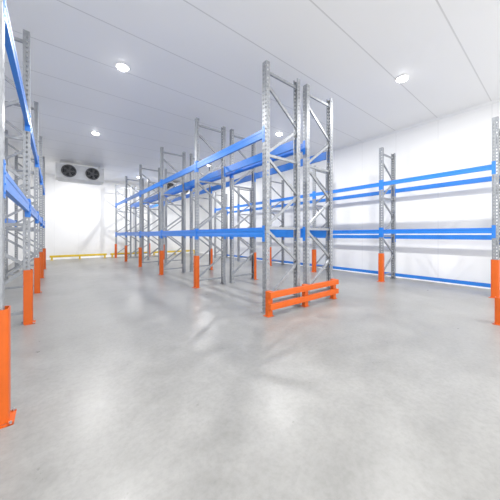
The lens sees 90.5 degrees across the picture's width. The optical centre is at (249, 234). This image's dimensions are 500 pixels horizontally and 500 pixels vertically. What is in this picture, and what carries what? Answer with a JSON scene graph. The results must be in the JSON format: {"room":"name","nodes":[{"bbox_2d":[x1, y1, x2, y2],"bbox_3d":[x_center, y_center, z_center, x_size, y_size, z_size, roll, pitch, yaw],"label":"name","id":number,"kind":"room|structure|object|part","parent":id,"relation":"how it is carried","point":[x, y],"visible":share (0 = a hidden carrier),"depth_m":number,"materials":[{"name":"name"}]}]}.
{"room":"warehouse","nodes":[
{"label":"warehouse","id":0,"kind":"room"},
{"bbox_2d":[5,155,13,266],"bbox_3d":[-5.712,-1.025,4.409,0.200,4.850,22.000,0,0,-38],"label":"wall","id":1,"kind":"structure","parent":0,"point":[10,202],"depth_m":11.95,"materials":[{"name":"white paint"}]},
{"bbox_2d":[14,172,194,258],"bbox_3d":[-8.373,-1.025,16.451,10.550,4.850,0.200,0,0,-38],"label":"wall","id":2,"kind":"structure","parent":0,"point":[79,218],"depth_m":15.21,"materials":[{"name":"white paint"}]},
{"bbox_2d":[18,252,193,260],"bbox_3d":[-8.296,1.350,16.353,10.550,0.100,0.050,0,0,-38],"label":"baseboard","id":3,"kind":"structure","parent":2,"relation":"attached to","point":[173,252],"depth_m":15.22,"materials":[{"name":"white"}]},
{"bbox_2d":[45,173,194,191],"bbox_3d":[-8.293,-3.420,16.349,10.550,0.060,0.060,0,0,-38],"label":"trim","id":4,"kind":"structure","parent":2,"relation":"attached to","point":[45,173],"depth_m":16.07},
{"bbox_2d":[0,253,499,499],"bbox_3d":[-1.494,1.500,7.740,10.950,0.200,22.400,0,0,-38],"label":"floor","id":5,"kind":"structure","parent":0,"point":[129,381],"depth_m":2.22,"materials":[{"name":"concrete"}]},
{"bbox_2d":[0,306,16,428],"bbox_3d":[-1.863,0.975,1.867,0.140,0.850,0.200,0,0,-38],"label":"guard","id":6,"kind":"object","parent":5,"relation":"on","point":[7,415],"visible":1,"depth_m":1.83,"materials":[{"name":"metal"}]},
{"bbox_3d":[-1.859,1.396,1.870,0.130,0.008,0.200,0,0,-38],"label":"plate","id":7,"kind":"part","parent":6,"relation":"part of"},
{"bbox_2d":[0,0,44,424],"bbox_3d":[-5.497,-0.902,5.751,0.940,4.604,10.750,0,0,-38],"label":"rack","id":8,"kind":"object","parent":5,"relation":"on","point":[9,188],"visible":0.95,"depth_m":3.87,"materials":[{"name":"metal"}]},
{"bbox_3d":[-1.891,-0.904,1.845,0.084,4.600,0.108,0,0,-38],"label":"post","id":9,"kind":"part","parent":8,"relation":"part of","materials":[{"name":"metal"}]},
{"bbox_3d":[-7.461,-0.904,7.577,0.084,4.600,0.108,0,0,-38],"label":"post","id":10,"kind":"part","parent":8,"relation":"part of","materials":[{"name":"metal"}]},
{"bbox_3d":[-9.103,-0.904,9.656,0.084,4.600,0.108,0,0,-38],"label":"post","id":11,"kind":"part","parent":8,"relation":"part of","materials":[{"name":"metal"}]},
{"bbox_3d":[-3.855,-0.910,3.671,0.839,4.308,0.032,0,0,-38],"label":"upright frame","id":12,"kind":"part","parent":8,"relation":"part of","materials":[{"name":"metal"}]},
{"bbox_3d":[-5.497,-0.910,5.751,0.839,4.308,0.032,0,0,-38],"label":"upright frame","id":13,"kind":"part","parent":8,"relation":"part of","materials":[{"name":"metal"}]},
{"bbox_3d":[-7.140,-0.910,7.830,0.839,4.308,0.032,0,0,-38],"label":"upright frame","id":14,"kind":"part","parent":8,"relation":"part of","materials":[{"name":"metal"}]},
{"bbox_3d":[-3.534,-0.904,3.924,0.084,4.600,0.108,0,0,-38],"label":"post","id":15,"kind":"part","parent":8,"relation":"part of","materials":[{"name":"metal"}]},
{"bbox_3d":[-8.782,-0.910,9.910,0.839,4.308,0.032,0,0,-38],"label":"upright frame","id":16,"kind":"part","parent":8,"relation":"part of","materials":[{"name":"metal"}]},
{"bbox_3d":[-5.176,-0.904,6.004,0.084,4.600,0.108,0,0,-38],"label":"post","id":17,"kind":"part","parent":8,"relation":"part of","materials":[{"name":"metal"}]},
{"bbox_3d":[-6.819,-0.904,8.084,0.084,4.600,0.108,0,0,-38],"label":"post","id":18,"kind":"part","parent":8,"relation":"part of","materials":[{"name":"metal"}]},
{"bbox_3d":[-8.461,-0.904,10.163,0.084,4.600,0.108,0,0,-38],"label":"post","id":19,"kind":"part","parent":8,"relation":"part of","materials":[{"name":"metal"}]},
{"bbox_2d":[23,269,35,325],"bbox_3d":[-3.506,0.975,3.947,0.140,0.850,0.200,0,0,-38],"label":"guard","id":20,"kind":"object","parent":5,"relation":"on","point":[27,274],"visible":0.98,"depth_m":3.88,"materials":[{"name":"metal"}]},
{"bbox_2d":[34,257,41,293],"bbox_3d":[-5.148,0.975,6.026,0.140,0.850,0.200,0,0,-38],"label":"guard","id":21,"kind":"object","parent":5,"relation":"on","point":[36,260],"visible":0.98,"depth_m":5.97,"materials":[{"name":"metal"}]},
{"bbox_2d":[39,252,44,277],"bbox_3d":[-6.790,0.975,8.106,0.140,0.850,0.200,0,0,-38],"label":"guard","id":22,"kind":"object","parent":5,"relation":"on","point":[41,254],"visible":0.88,"depth_m":8.04,"materials":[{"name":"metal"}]},
{"bbox_2d":[43,248,46,268],"bbox_3d":[-8.433,0.975,10.186,0.140,0.850,0.200,0,0,-38],"label":"guard","id":23,"kind":"object","parent":5,"relation":"on","point":[44,249],"visible":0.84,"depth_m":10.13,"materials":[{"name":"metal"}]},
{"bbox_2d":[49,253,106,260],"bbox_3d":[-9.924,1.265,14.462,2.750,0.270,0.160,0,0,-38],"label":"rail","id":24,"kind":"object","parent":5,"relation":"on","point":[101,254],"visible":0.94,"depth_m":14.38,"materials":[{"name":"yellow metal"}]},
{"bbox_3d":[-9.924,1.190,14.462,2.750,0.120,0.080,0,0,-38],"label":"rail","id":25,"kind":"part","parent":24,"relation":"part of","materials":[{"name":"metal"}]},
{"bbox_2d":[124,245,126,261],"bbox_3d":[-6.556,0.975,13.069,0.140,0.850,0.200,0,0,-38],"label":"guard","id":26,"kind":"object","parent":5,"relation":"on","point":[125,245],"visible":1,"depth_m":13.03,"materials":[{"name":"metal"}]},
{"bbox_2d":[110,252,146,257],"bbox_3d":[-7.766,1.265,16.166,2.350,0.270,0.160,0,0,-38],"label":"rail","id":27,"kind":"object","parent":5,"relation":"on","point":[111,254],"visible":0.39,"depth_m":15.80,"materials":[{"name":"yellow metal"}]},
{"bbox_3d":[-7.766,1.190,16.166,2.350,0.120,0.080,0,0,-38],"label":"rail","id":28,"kind":"part","parent":27,"relation":"part of","materials":[{"name":"yellow metal"}]},
{"bbox_2d":[138,247,141,266],"bbox_3d":[-4.852,0.975,10.911,0.140,0.850,0.200,0,0,-38],"label":"guard","id":29,"kind":"object","parent":5,"relation":"on","point":[139,249],"visible":0.96,"depth_m":10.89,"materials":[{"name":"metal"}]},
{"bbox_2d":[158,251,162,274],"bbox_3d":[-3.147,0.975,8.753,0.140,0.850,0.200,0,0,-38],"label":"guard","id":30,"kind":"object","parent":5,"relation":"on","point":[160,252],"visible":0.98,"depth_m":8.72,"materials":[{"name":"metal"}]},
{"bbox_2d":[153,250,194,254],"bbox_3d":[-5.431,1.265,18.010,3.200,0.270,0.160,0,0,-38],"label":"rail","id":31,"kind":"object","parent":5,"relation":"on","point":[176,250],"visible":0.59,"depth_m":17.96,"materials":[{"name":"yellow metal"}]},
{"bbox_3d":[-5.431,1.190,18.010,3.200,0.120,0.080,0,0,-38],"label":"rail","id":32,"kind":"part","parent":31,"relation":"part of","materials":[{"name":"yellow metal"}]},
{"bbox_2d":[192,256,198,288],"bbox_3d":[-1.443,0.975,6.595,0.140,0.850,0.200,0,0,-38],"label":"guard","id":33,"kind":"object","parent":5,"relation":"on","point":[196,258],"visible":0.99,"depth_m":6.55,"materials":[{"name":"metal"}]},
{"bbox_2d":[115,60,300,313],"bbox_3d":[-3.647,-0.852,10.111,0.950,4.504,13.900,0,0,-38],"label":"rack","id":34,"kind":"object","parent":5,"relation":"on","point":[265,231],"visible":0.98,"depth_m":6.00,"materials":[{"name":"metal"}]},
{"bbox_3d":[-8.232,-0.854,15.250,0.084,4.500,0.108,0,0,-38],"label":"post","id":35,"kind":"part","parent":34,"relation":"part of","materials":[{"name":"metal"}]},
{"bbox_3d":[-7.907,-0.860,15.507,0.848,4.208,0.032,0,0,-38],"label":"upright frame","id":36,"kind":"part","parent":34,"relation":"part of","materials":[{"name":"metal"}]},
{"bbox_3d":[-6.528,-0.854,13.092,0.084,4.500,0.108,0,0,-38],"label":"post","id":37,"kind":"part","parent":34,"relation":"part of","materials":[{"name":"metal"}]},
{"bbox_3d":[-7.583,-0.854,15.763,0.084,4.500,0.108,0,0,-38],"label":"post","id":38,"kind":"part","parent":34,"relation":"part of","materials":[{"name":"metal"}]},
{"bbox_3d":[-6.203,-0.860,13.348,0.848,4.208,0.032,0,0,-38],"label":"upright frame","id":39,"kind":"part","parent":34,"relation":"part of","materials":[{"name":"metal"}]},
{"bbox_3d":[-4.824,-0.854,10.934,0.084,4.500,0.108,0,0,-38],"label":"post","id":40,"kind":"part","parent":34,"relation":"part of","materials":[{"name":"metal"}]},
{"bbox_3d":[-5.878,-0.854,13.605,0.084,4.500,0.108,0,0,-38],"label":"post","id":41,"kind":"part","parent":34,"relation":"part of","materials":[{"name":"metal"}]},
{"bbox_3d":[-4.499,-0.860,11.190,0.848,4.208,0.032,0,0,-38],"label":"upright frame","id":42,"kind":"part","parent":34,"relation":"part of","materials":[{"name":"metal"}]},
{"bbox_3d":[-4.174,-0.854,11.447,0.084,4.500,0.108,0,0,-38],"label":"post","id":43,"kind":"part","parent":34,"relation":"part of","materials":[{"name":"metal"}]},
{"bbox_3d":[-3.119,-0.854,8.775,0.084,4.500,0.108,0,0,-38],"label":"post","id":44,"kind":"part","parent":34,"relation":"part of","materials":[{"name":"metal"}]},
{"bbox_3d":[-2.794,-0.860,9.032,0.848,4.208,0.032,0,0,-38],"label":"upright frame","id":45,"kind":"part","parent":34,"relation":"part of","materials":[{"name":"metal"}]},
{"bbox_3d":[-2.469,-0.854,9.289,0.084,4.500,0.108,0,0,-38],"label":"post","id":46,"kind":"part","parent":34,"relation":"part of","materials":[{"name":"metal"}]},
{"bbox_3d":[-1.415,-0.854,6.617,0.084,4.500,0.108,0,0,-38],"label":"post","id":47,"kind":"part","parent":34,"relation":"part of","materials":[{"name":"metal"}]},
{"bbox_3d":[-1.090,-0.860,6.874,0.848,4.208,0.032,0,0,-38],"label":"upright frame","id":48,"kind":"part","parent":34,"relation":"part of","materials":[{"name":"metal"}]},
{"bbox_3d":[-0.765,-0.854,7.130,0.084,4.500,0.108,0,0,-38],"label":"post","id":49,"kind":"part","parent":34,"relation":"part of","materials":[{"name":"metal"}]},
{"bbox_3d":[0.290,-0.854,4.459,0.084,4.500,0.108,0,0,-38],"label":"post","id":50,"kind":"part","parent":34,"relation":"part of","materials":[{"name":"metal"}]},
{"bbox_3d":[0.615,-0.860,4.716,0.848,4.208,0.032,0,0,-38],"label":"upright frame","id":51,"kind":"part","parent":34,"relation":"part of","materials":[{"name":"metal"}]},
{"bbox_3d":[0.939,-0.854,4.972,0.084,4.500,0.108,0,0,-38],"label":"post","id":52,"kind":"part","parent":34,"relation":"part of","materials":[{"name":"metal"}]},
{"bbox_2d":[211,249,213,269],"bbox_3d":[-1.562,0.975,10.005,0.140,0.850,0.200,0,0,-38],"label":"guard","id":53,"kind":"object","parent":5,"relation":"on","point":[211,249],"visible":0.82,"depth_m":9.96,"materials":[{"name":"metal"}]},
{"bbox_2d":[135,84,332,302],"bbox_3d":[-2.768,-0.852,10.805,0.950,4.504,13.900,0,0,-38],"label":"rack","id":54,"kind":"object","parent":5,"relation":"on","point":[306,232],"visible":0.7,"depth_m":6.27,"materials":[{"name":"metal"}]},
{"bbox_3d":[-7.353,-0.854,15.944,0.084,4.500,0.108,0,0,-38],"label":"post","id":55,"kind":"part","parent":54,"relation":"part of","materials":[{"name":"metal"}]},
{"bbox_3d":[-5.649,-0.854,13.786,0.084,4.500,0.108,0,0,-38],"label":"post","id":56,"kind":"part","parent":54,"relation":"part of","materials":[{"name":"metal"}]},
{"bbox_3d":[-5.324,-0.860,14.043,0.848,4.208,0.032,0,0,-38],"label":"upright frame","id":57,"kind":"part","parent":54,"relation":"part of","materials":[{"name":"metal"}]},
{"bbox_3d":[-3.945,-0.854,11.628,0.084,4.500,0.108,0,0,-38],"label":"post","id":58,"kind":"part","parent":54,"relation":"part of","materials":[{"name":"metal"}]},
{"bbox_3d":[-3.620,-0.860,11.884,0.848,4.208,0.032,0,0,-38],"label":"upright frame","id":59,"kind":"part","parent":54,"relation":"part of","materials":[{"name":"metal"}]},
{"bbox_3d":[-3.295,-0.854,12.141,0.084,4.500,0.108,0,0,-38],"label":"post","id":60,"kind":"part","parent":54,"relation":"part of","materials":[{"name":"metal"}]},
{"bbox_3d":[-2.240,-0.854,9.470,0.084,4.500,0.108,0,0,-38],"label":"post","id":61,"kind":"part","parent":54,"relation":"part of","materials":[{"name":"metal"}]},
{"bbox_3d":[-1.915,-0.860,9.726,0.848,4.208,0.032,0,0,-38],"label":"upright frame","id":62,"kind":"part","parent":54,"relation":"part of","materials":[{"name":"metal"}]},
{"bbox_3d":[-1.590,-0.854,9.983,0.084,4.500,0.108,0,0,-38],"label":"post","id":63,"kind":"part","parent":54,"relation":"part of","materials":[{"name":"metal"}]},
{"bbox_3d":[-0.536,-0.854,7.311,0.084,4.500,0.108,0,0,-38],"label":"post","id":64,"kind":"part","parent":54,"relation":"part of","materials":[{"name":"metal"}]},
{"bbox_3d":[-0.211,-0.860,7.568,0.848,4.208,0.032,0,0,-38],"label":"upright frame","id":65,"kind":"part","parent":54,"relation":"part of","materials":[{"name":"metal"}]},
{"bbox_3d":[0.114,-0.854,7.825,0.084,4.500,0.108,0,0,-38],"label":"post","id":66,"kind":"part","parent":54,"relation":"part of","materials":[{"name":"metal"}]},
{"bbox_3d":[1.169,-0.854,5.153,0.084,4.500,0.108,0,0,-38],"label":"post","id":67,"kind":"part","parent":54,"relation":"part of","materials":[{"name":"metal"}]},
{"bbox_3d":[1.493,-0.860,5.410,0.848,4.208,0.032,0,0,-38],"label":"upright frame","id":68,"kind":"part","parent":54,"relation":"part of","materials":[{"name":"metal"}]},
{"bbox_3d":[1.818,-0.854,5.667,0.084,4.500,0.108,0,0,-38],"label":"post","id":69,"kind":"part","parent":54,"relation":"part of","materials":[{"name":"metal"}]},
{"bbox_2d":[251,252,257,279],"bbox_3d":[0.142,0.975,7.847,0.140,0.850,0.200,0,0,-38],"label":"guard","id":70,"kind":"object","parent":5,"relation":"on","point":[251,252],"visible":0.8,"depth_m":7.78,"materials":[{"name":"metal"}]},
{"bbox_2d":[270,247,271,265],"bbox_3d":[0.884,0.975,11.313,0.140,0.850,0.200,0,0,-38],"label":"guard","id":71,"kind":"object","parent":5,"relation":"on","point":[270,247],"visible":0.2,"depth_m":11.28,"materials":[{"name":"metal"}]},
{"bbox_2d":[263,279,338,317],"bbox_3d":[1.095,1.185,4.866,2.070,0.430,0.180,0,0,-38],"label":"barrier","id":72,"kind":"object","parent":5,"relation":"on","point":[270,306],"visible":1,"depth_m":4.64,"materials":[{"name":"orange metal"}]},
{"bbox_3d":[0.326,1.185,4.290,0.150,0.430,0.130,0,0,-38],"label":"post","id":73,"kind":"part","parent":72,"relation":"part of","materials":[{"name":"orange metal"}]},
{"bbox_3d":[1.130,1.225,4.822,2.030,0.100,0.068,0,0,-38],"label":"rail","id":74,"kind":"part","parent":72,"relation":"part of","materials":[{"name":"orange metal"}]},
{"bbox_3d":[1.130,1.025,4.822,2.030,0.100,0.068,0,0,-38],"label":"rail","id":75,"kind":"part","parent":72,"relation":"part of","materials":[{"name":"orange metal"}]},
{"bbox_3d":[1.079,1.185,4.886,0.150,0.430,0.130,0,0,-38],"label":"post","id":76,"kind":"part","parent":72,"relation":"part of","materials":[{"name":"orange metal"}]},
{"bbox_3d":[1.833,1.185,5.480,0.150,0.430,0.130,0,0,-38],"label":"post","id":77,"kind":"part","parent":72,"relation":"part of","materials":[{"name":"orange metal"}]},
{"bbox_2d":[311,250,315,271],"bbox_3d":[2.409,0.975,9.382,0.140,0.850,0.200,0,0,-38],"label":"guard","id":78,"kind":"object","parent":5,"relation":"on","point":[313,251],"visible":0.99,"depth_m":9.34,"materials":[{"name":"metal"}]},
{"bbox_2d":[214,116,499,287],"bbox_3d":[2.003,-0.612,10.629,0.960,4.024,12.450,0,0,-38],"label":"rack","id":79,"kind":"object","parent":5,"relation":"on","point":[495,178],"visible":0.69,"depth_m":7.47,"materials":[{"name":"metal"}]},
{"bbox_3d":[-2.137,-0.614,15.196,0.084,4.020,0.108,0,0,-38],"label":"post","id":80,"kind":"part","parent":79,"relation":"part of","materials":[{"name":"metal"}]},
{"bbox_3d":[-1.808,-0.620,15.456,0.855,3.728,0.032,0,0,-38],"label":"upright frame","id":81,"kind":"part","parent":79,"relation":"part of","materials":[{"name":"metal"}]},
{"bbox_3d":[-1.480,-0.614,15.715,0.084,4.020,0.108,0,0,-38],"label":"post","id":82,"kind":"part","parent":79,"relation":"part of","materials":[{"name":"metal"}]},
{"bbox_3d":[-0.613,-0.614,13.265,0.084,4.020,0.108,0,0,-38],"label":"post","id":83,"kind":"part","parent":79,"relation":"part of","materials":[{"name":"metal"}]},
{"bbox_3d":[-0.284,-0.620,13.525,0.855,3.728,0.032,0,0,-38],"label":"upright frame","id":84,"kind":"part","parent":79,"relation":"part of","materials":[{"name":"metal"}]},
{"bbox_3d":[0.045,-0.614,13.785,0.084,4.020,0.108,0,0,-38],"label":"post","id":85,"kind":"part","parent":79,"relation":"part of","materials":[{"name":"metal"}]},
{"bbox_3d":[0.912,-0.614,11.335,0.084,4.020,0.108,0,0,-38],"label":"post","id":86,"kind":"part","parent":79,"relation":"part of","materials":[{"name":"metal"}]},
{"bbox_3d":[1.241,-0.620,11.595,0.855,3.728,0.032,0,0,-38],"label":"upright frame","id":87,"kind":"part","parent":79,"relation":"part of","materials":[{"name":"metal"}]},
{"bbox_3d":[1.570,-0.614,11.854,0.084,4.020,0.108,0,0,-38],"label":"post","id":88,"kind":"part","parent":79,"relation":"part of","materials":[{"name":"metal"}]},
{"bbox_3d":[2.437,-0.614,9.404,0.084,4.020,0.108,0,0,-38],"label":"post","id":89,"kind":"part","parent":79,"relation":"part of","materials":[{"name":"metal"}]},
{"bbox_3d":[2.766,-0.620,9.664,0.855,3.728,0.032,0,0,-38],"label":"upright frame","id":90,"kind":"part","parent":79,"relation":"part of","materials":[{"name":"metal"}]},
{"bbox_3d":[3.095,-0.614,9.924,0.084,4.020,0.108,0,0,-38],"label":"post","id":91,"kind":"part","parent":79,"relation":"part of","materials":[{"name":"metal"}]},
{"bbox_3d":[3.962,-0.614,7.474,0.084,4.020,0.108,0,0,-38],"label":"post","id":92,"kind":"part","parent":79,"relation":"part of","materials":[{"name":"metal"}]},
{"bbox_3d":[4.290,-0.620,7.734,0.855,3.728,0.032,0,0,-38],"label":"upright frame","id":93,"kind":"part","parent":79,"relation":"part of","materials":[{"name":"metal"}]},
{"bbox_3d":[4.619,-0.614,7.993,0.084,4.020,0.108,0,0,-38],"label":"post","id":94,"kind":"part","parent":79,"relation":"part of","materials":[{"name":"metal"}]},
{"bbox_3d":[5.486,-0.614,5.543,0.084,4.020,0.108,0,0,-38],"label":"post","id":95,"kind":"part","parent":79,"relation":"part of","materials":[{"name":"metal"}]},
{"bbox_3d":[5.815,-0.620,5.803,0.855,3.728,0.032,0,0,-38],"label":"upright frame","id":96,"kind":"part","parent":79,"relation":"part of","materials":[{"name":"metal"}]},
{"bbox_3d":[6.144,-0.614,6.063,0.084,4.020,0.108,0,0,-38],"label":"post","id":97,"kind":"part","parent":79,"relation":"part of","materials":[{"name":"metal"}]},
{"bbox_2d":[377,253,384,281],"bbox_3d":[3.933,0.975,7.452,0.140,0.850,0.200,0,0,-38],"label":"guard","id":98,"kind":"object","parent":5,"relation":"on","point":[380,255],"visible":1,"depth_m":7.42,"materials":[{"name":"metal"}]},
{"bbox_2d":[488,259,499,297],"bbox_3d":[5.458,0.975,5.521,0.140,0.850,0.200,0,0,-38],"label":"guard","id":99,"kind":"object","parent":5,"relation":"on","point":[495,264],"visible":0.84,"depth_m":5.49,"materials":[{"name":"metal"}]},
{"bbox_2d":[492,296,499,325],"bbox_3d":[3.929,1.190,3.867,0.160,0.420,0.200,0,0,-38],"label":"guard","id":100,"kind":"object","parent":5,"relation":"on","point":[497,300],"visible":1,"depth_m":3.87,"materials":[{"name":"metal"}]},
{"bbox_2d":[5,0,499,190],"bbox_3d":[-1.494,-3.550,7.740,10.950,0.200,22.400,0,0,-38],"label":"ceiling","id":101,"kind":"structure","parent":0,"point":[187,60],"depth_m":5.20,"materials":[{"name":"white paint"}]},
{"bbox_2d":[55,160,103,185],"bbox_3d":[-8.244,-2.990,12.052,1.910,0.920,0.855,0,0,-38],"label":"evaporator fan unit","id":102,"kind":"object","parent":101,"relation":"hanging from","point":[64,172],"visible":1,"depth_m":11.76,"materials":[{"name":"white metal"}]},
{"bbox_2d":[62,165,74,175],"bbox_3d":[-8.345,-2.960,11.434,0.540,0.540,0.008,0,0,-38],"label":"fan grille","id":103,"kind":"object","parent":102,"relation":"attached to","point":[67,170],"depth_m":11.46,"materials":[{"name":"grey metal"}]},
{"bbox_2d":[56,177,102,185],"bbox_3d":[-8.264,-2.580,12.078,1.850,0.100,0.750,0,0,-38],"label":"drip tray","id":104,"kind":"object","parent":102,"relation":"on","point":[64,179],"depth_m":11.88,"materials":[{"name":"white metal"}]},
{"bbox_2d":[115,62,129,71],"bbox_3d":[-2.607,-3.415,5.077,0.260,0.070,0.260,0,0,-38],"label":"ceiling lamp","id":105,"kind":"object","parent":101,"relation":"attached to","point":[123,67],"visible":1,"depth_m":5.03,"materials":[{"name":"white plastic"}]},
{"bbox_2d":[117,64,127,71],"bbox_3d":[-2.607,-3.405,5.077,0.216,0.050,0.216,0,0,-38],"label":"diffuser","id":106,"kind":"object","parent":105,"relation":"attached to","point":[122,67],"depth_m":5.04,"materials":[{"name":"white plastic"}]},
{"bbox_2d":[164,182,189,194],"bbox_3d":[-4.822,-2.990,16.029,1.910,0.920,0.855,0,0,-38],"label":"evaporator fan unit","id":107,"kind":"object","parent":101,"relation":"hanging from","point":[170,184],"visible":0.18,"depth_m":15.49,"materials":[{"name":"white metal"}]},
{"bbox_2d":[396,74,408,82],"bbox_3d":[3.345,-3.415,5.445,0.260,0.070,0.260,0,0,-38],"label":"ceiling lamp","id":108,"kind":"object","parent":101,"relation":"attached to","point":[402,78],"visible":1,"depth_m":5.40,"materials":[{"name":"white plastic"}]},
{"bbox_2d":[397,76,407,82],"bbox_3d":[3.345,-3.405,5.445,0.216,0.050,0.216,0,0,-38],"label":"diffuser","id":109,"kind":"object","parent":108,"relation":"attached to","point":[400,79],"depth_m":5.40,"materials":[{"name":"white plastic"}]},
{"bbox_2d":[199,102,499,283],"bbox_3d":[2.724,-1.025,11.071,0.200,4.850,22.000,0,0,-38],"label":"wall","id":110,"kind":"structure","parent":0,"point":[463,140],"depth_m":7.85,"materials":[{"name":"white paint"}]},
{"bbox_2d":[199,252,490,288],"bbox_3d":[2.626,1.350,10.994,0.050,0.100,22.000,0,0,-38],"label":"baseboard","id":111,"kind":"structure","parent":110,"relation":"attached to","point":[199,252],"depth_m":7.99,"materials":[{"name":"white"}]},
{"bbox_2d":[331,99,499,151],"bbox_3d":[2.623,-3.420,10.991,0.060,0.060,22.000,0,0,-38],"label":"trim","id":112,"kind":"structure","parent":110,"relation":"attached to","point":[497,100],"depth_m":7.55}
]}

